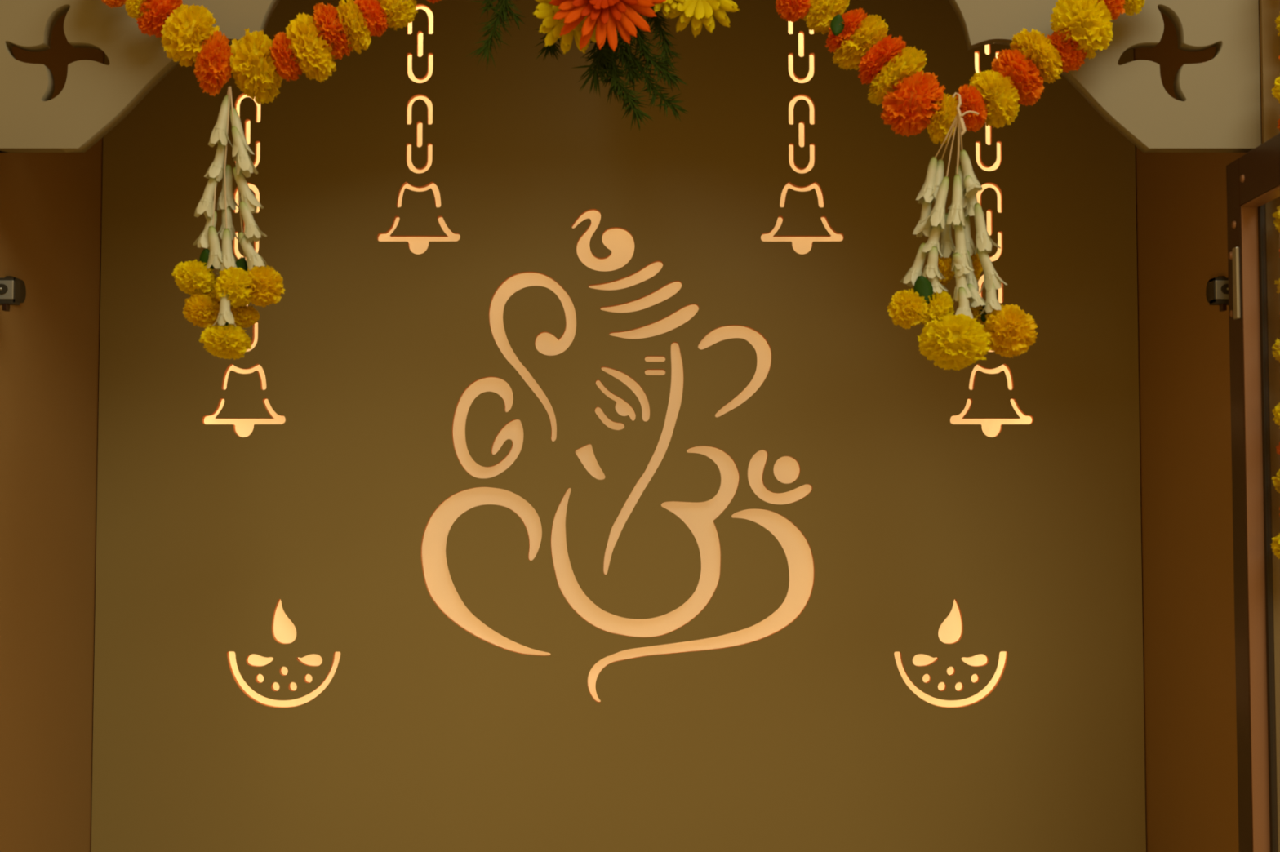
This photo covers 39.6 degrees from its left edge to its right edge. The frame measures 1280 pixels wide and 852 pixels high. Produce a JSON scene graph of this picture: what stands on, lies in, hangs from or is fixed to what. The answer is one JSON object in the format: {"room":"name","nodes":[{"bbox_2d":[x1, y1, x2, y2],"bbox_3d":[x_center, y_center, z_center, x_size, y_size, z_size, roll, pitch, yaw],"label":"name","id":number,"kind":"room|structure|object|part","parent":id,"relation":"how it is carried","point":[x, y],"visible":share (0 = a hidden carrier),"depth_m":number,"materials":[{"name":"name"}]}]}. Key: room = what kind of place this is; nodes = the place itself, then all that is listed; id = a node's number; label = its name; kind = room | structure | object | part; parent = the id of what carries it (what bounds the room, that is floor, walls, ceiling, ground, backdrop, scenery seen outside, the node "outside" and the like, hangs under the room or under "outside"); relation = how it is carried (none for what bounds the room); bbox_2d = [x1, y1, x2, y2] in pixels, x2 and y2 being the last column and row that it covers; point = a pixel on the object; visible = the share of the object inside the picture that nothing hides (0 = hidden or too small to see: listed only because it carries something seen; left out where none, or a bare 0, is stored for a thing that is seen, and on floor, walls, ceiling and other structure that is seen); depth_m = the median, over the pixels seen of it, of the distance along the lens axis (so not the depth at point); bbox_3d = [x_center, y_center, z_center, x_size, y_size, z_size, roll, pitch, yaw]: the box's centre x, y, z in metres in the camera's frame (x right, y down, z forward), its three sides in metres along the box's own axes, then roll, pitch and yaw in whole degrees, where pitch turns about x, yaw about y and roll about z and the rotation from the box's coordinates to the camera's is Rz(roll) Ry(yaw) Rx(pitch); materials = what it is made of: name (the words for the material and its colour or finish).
{"room":"home prayer room","nodes":[
{"label":"home prayer room","id":0,"kind":"room"},
{"bbox_2d":[0,13,104,851],"bbox_3d":[-0.529,-0.052,1.593,0.018,1.280,0.465,0,-3,0],"label":"wall","id":1,"kind":"structure","parent":0,"point":[51,203],"depth_m":1.56,"materials":[{"name":"laminate"}]},
{"bbox_2d":[0,275,26,311],"bbox_3d":[-0.506,-0.106,1.426,0.020,0.055,0.138,0,-3,-8],"label":"cabinet hinge","id":2,"kind":"object","parent":1,"relation":"attached to","point":[12,289],"visible":1,"depth_m":1.41,"materials":[{"name":"metal"}]},
{"bbox_3d":[-0.505,-0.107,1.412,0.018,0.015,0.012,0,-3,0],"label":"arm","id":3,"kind":"part","parent":2,"relation":"part of","materials":[{"name":"silver metal"}]},
{"bbox_3d":[-0.504,-0.098,1.412,0.019,0.004,0.011,0,-3,0],"label":"arm frame","id":4,"kind":"part","parent":2,"relation":"part of","materials":[{"name":"plastic"}]},
{"bbox_3d":[-0.504,-0.116,1.413,0.019,0.002,0.011,0,-3,0],"label":"arm frame","id":5,"kind":"part","parent":2,"relation":"part of","materials":[{"name":"plastic"}]},
{"bbox_3d":[-0.518,-0.113,1.473,0.004,0.019,0.043,0,-3,0],"label":"plate","id":6,"kind":"part","parent":2,"relation":"part of","materials":[{"name":"plastic"}]},
{"bbox_3d":[-0.495,-0.107,1.412,0.001,0.020,0.011,0,-3,0],"label":"arm frame","id":7,"kind":"part","parent":2,"relation":"part of","materials":[{"name":"plastic"}]},
{"bbox_2d":[91,0,1146,851],"bbox_3d":[-0.020,-0.045,1.710,0.997,1.280,0.009,0,-3,0],"label":"wall","id":8,"kind":"structure","parent":0,"point":[427,734],"depth_m":1.70,"materials":[{"name":"brown laminate"}]},
{"bbox_2d":[204,94,285,437],"bbox_3d":[-0.380,-0.200,1.724,0.080,0.424,0.003,0,-3,0],"label":"bell motif","id":9,"kind":"object","parent":8,"relation":"attached to","point":[244,428],"visible":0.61,"depth_m":1.71,"materials":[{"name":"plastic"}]},
{"bbox_2d":[228,599,340,706],"bbox_3d":[-0.339,0.217,1.701,0.108,0.103,0.003,0,-3,0],"label":"oil lamp motif","id":10,"kind":"object","parent":8,"relation":"attached to","point":[284,630],"visible":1,"depth_m":1.70,"materials":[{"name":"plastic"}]},
{"bbox_3d":[-0.339,0.242,1.700,0.108,0.053,0.003,0,-3,0],"label":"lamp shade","id":11,"kind":"part","parent":10,"relation":"part of","materials":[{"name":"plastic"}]},
{"bbox_2d":[377,6,460,254],"bbox_3d":[-0.213,-0.287,1.729,0.080,0.245,0.003,0,-3,0],"label":"bell motif","id":12,"kind":"object","parent":8,"relation":"attached to","point":[418,246],"visible":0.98,"depth_m":1.73,"materials":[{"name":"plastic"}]},
{"bbox_2d":[422,210,813,702],"bbox_3d":[-0.021,0.027,1.711,0.376,0.473,0.003,0,-3,0],"label":"deity","id":13,"kind":"object","parent":8,"relation":"attached to","point":[699,517],"visible":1,"depth_m":1.71,"materials":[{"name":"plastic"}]},
{"bbox_2d":[760,21,843,254],"bbox_3d":[0.157,-0.287,1.729,0.080,0.245,0.003,0,-3,0],"label":"bell motif","id":14,"kind":"object","parent":8,"relation":"attached to","point":[802,246],"visible":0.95,"depth_m":1.73,"materials":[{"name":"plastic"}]},
{"bbox_2d":[893,599,1006,706],"bbox_3d":[0.296,0.217,1.701,0.108,0.103,0.003,0,-3,0],"label":"oil lamp motif","id":15,"kind":"object","parent":8,"relation":"attached to","point":[950,630],"visible":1,"depth_m":1.70,"materials":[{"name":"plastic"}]},
{"bbox_3d":[0.296,0.242,1.700,0.108,0.053,0.003,0,-3,0],"label":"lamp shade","id":16,"kind":"part","parent":15,"relation":"part of","materials":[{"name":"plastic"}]},
{"bbox_2d":[950,44,1031,437],"bbox_3d":[0.337,-0.200,1.724,0.080,0.424,0.003,0,-3,0],"label":"bell motif","id":17,"kind":"object","parent":8,"relation":"attached to","point":[990,427],"visible":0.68,"depth_m":1.71,"materials":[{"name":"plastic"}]},
{"bbox_2d":[1133,0,1262,851],"bbox_3d":[0.489,-0.052,1.593,0.018,1.280,0.465,0,-3,0],"label":"wall","id":18,"kind":"structure","parent":0,"point":[1190,717],"depth_m":1.56,"materials":[{"name":"laminate"}]},
{"bbox_2d":[1205,247,1240,319],"bbox_3d":[0.466,-0.106,1.426,0.020,0.055,0.138,0,-3,8],"label":"cabinet hinge","id":19,"kind":"object","parent":18,"relation":"attached to","point":[1217,288],"visible":0.92,"depth_m":1.41,"materials":[{"name":"metal"}]},
{"bbox_3d":[0.455,-0.107,1.412,0.001,0.020,0.011,0,-3,0],"label":"arm frame","id":20,"kind":"part","parent":19,"relation":"part of","materials":[{"name":"plastic"}]},
{"bbox_3d":[0.478,-0.113,1.473,0.004,0.019,0.043,0,-3,0],"label":"plate","id":21,"kind":"part","parent":19,"relation":"part of","materials":[{"name":"plastic"}]},
{"bbox_3d":[0.464,-0.116,1.413,0.019,0.002,0.011,0,-3,0],"label":"arm frame","id":22,"kind":"part","parent":19,"relation":"part of","materials":[{"name":"plastic"}]},
{"bbox_3d":[0.464,-0.098,1.412,0.019,0.004,0.011,0,-3,0],"label":"arm frame","id":23,"kind":"part","parent":19,"relation":"part of","materials":[{"name":"plastic"}]},
{"bbox_3d":[0.464,-0.107,1.412,0.018,0.015,0.012,0,-3,0],"label":"arm","id":24,"kind":"part","parent":19,"relation":"part of","materials":[{"name":"silver metal"}]},
{"bbox_3d":[0.457,-0.109,1.363,0.003,0.055,0.009,0,-3,0],"label":"door plate","id":25,"kind":"part","parent":19,"relation":"part of","materials":[{"name":"silver metal"}]},
{"bbox_2d":[1226,133,1279,851],"bbox_3d":[0.467,0.169,1.150,0.020,0.771,0.440,0,-3,0],"label":"door","id":26,"kind":"structure","parent":18,"relation":"in","point":[1253,179],"depth_m":1.35,"materials":[{"name":"brown wood"}]},
{"bbox_3d":[0.466,-0.198,1.171,0.014,0.037,0.380,0,-3,0],"label":"rail","id":27,"kind":"part","parent":26,"relation":"part of","materials":[{"name":"brown metal"}]},
{"bbox_2d":[1260,0,1279,851],"bbox_3d":[0.580,-0.064,1.369,0.200,1.280,0.023,0,-3,0],"label":"trim","id":28,"kind":"structure","parent":18,"relation":"attached to","point":[1269,9],"depth_m":1.36,"materials":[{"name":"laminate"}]},
{"bbox_2d":[1270,14,1279,559],"bbox_3d":[0.493,-0.133,1.333,0.052,0.472,0.049,0,-3,0],"label":"marigold garland","id":29,"kind":"object","parent":18,"relation":"hanging from","point":[1275,544],"visible":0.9,"depth_m":1.33,"materials":[{"name":"yellow plant"}]},
{"bbox_3d":[-0.020,-0.700,1.629,1.036,0.018,0.465,0,-3,0],"label":"ceiling","id":30,"kind":"structure","parent":0,"visible":0},
{"bbox_2d":[0,0,1261,152],"bbox_3d":[-0.020,-0.458,1.391,0.997,0.490,0.016,0,-3,0],"label":"board","id":31,"kind":"object","parent":30,"relation":"attached to","point":[1217,108],"visible":0.85,"depth_m":1.37,"materials":[{"name":"beige wood"}]},
{"bbox_2d":[101,0,440,105],"bbox_3d":[-0.242,-0.333,1.344,0.371,0.182,0.062,0,-3,0],"label":"marigold garland","id":32,"kind":"object","parent":31,"relation":"hanging from","point":[258,64],"visible":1,"depth_m":1.33,"materials":[{"name":"yellow plant"}]},
{"bbox_2d":[171,86,285,359],"bbox_3d":[-0.308,-0.151,1.324,0.084,0.206,0.053,-1,-3,21],"label":"tassel","id":33,"kind":"object","parent":32,"relation":"hanging from","point":[225,300],"visible":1,"depth_m":1.32,"materials":[{"name":"yellow plant"}]},
{"bbox_2d":[466,0,739,131],"bbox_3d":[-0.026,-0.332,1.330,0.203,0.221,0.083,0,-3,0],"label":"flower bouquet","id":34,"kind":"object","parent":31,"relation":"hanging from","point":[597,21],"visible":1,"depth_m":1.32,"materials":[{"name":"green plant"}]},
{"bbox_2d":[775,0,1145,144],"bbox_3d":[0.204,-0.318,1.342,0.392,0.214,0.064,0,-3,0],"label":"marigold garland","id":35,"kind":"object","parent":31,"relation":"hanging from","point":[912,100],"visible":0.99,"depth_m":1.33,"materials":[{"name":"yellow plant"}]},
{"bbox_2d":[887,92,1037,370],"bbox_3d":[0.238,-0.143,1.317,0.110,0.206,0.068,0,-3,0],"label":"tassel","id":36,"kind":"object","parent":35,"relation":"hanging from","point":[955,342],"visible":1,"depth_m":1.32,"materials":[{"name":"yellow plant"}]}
]}

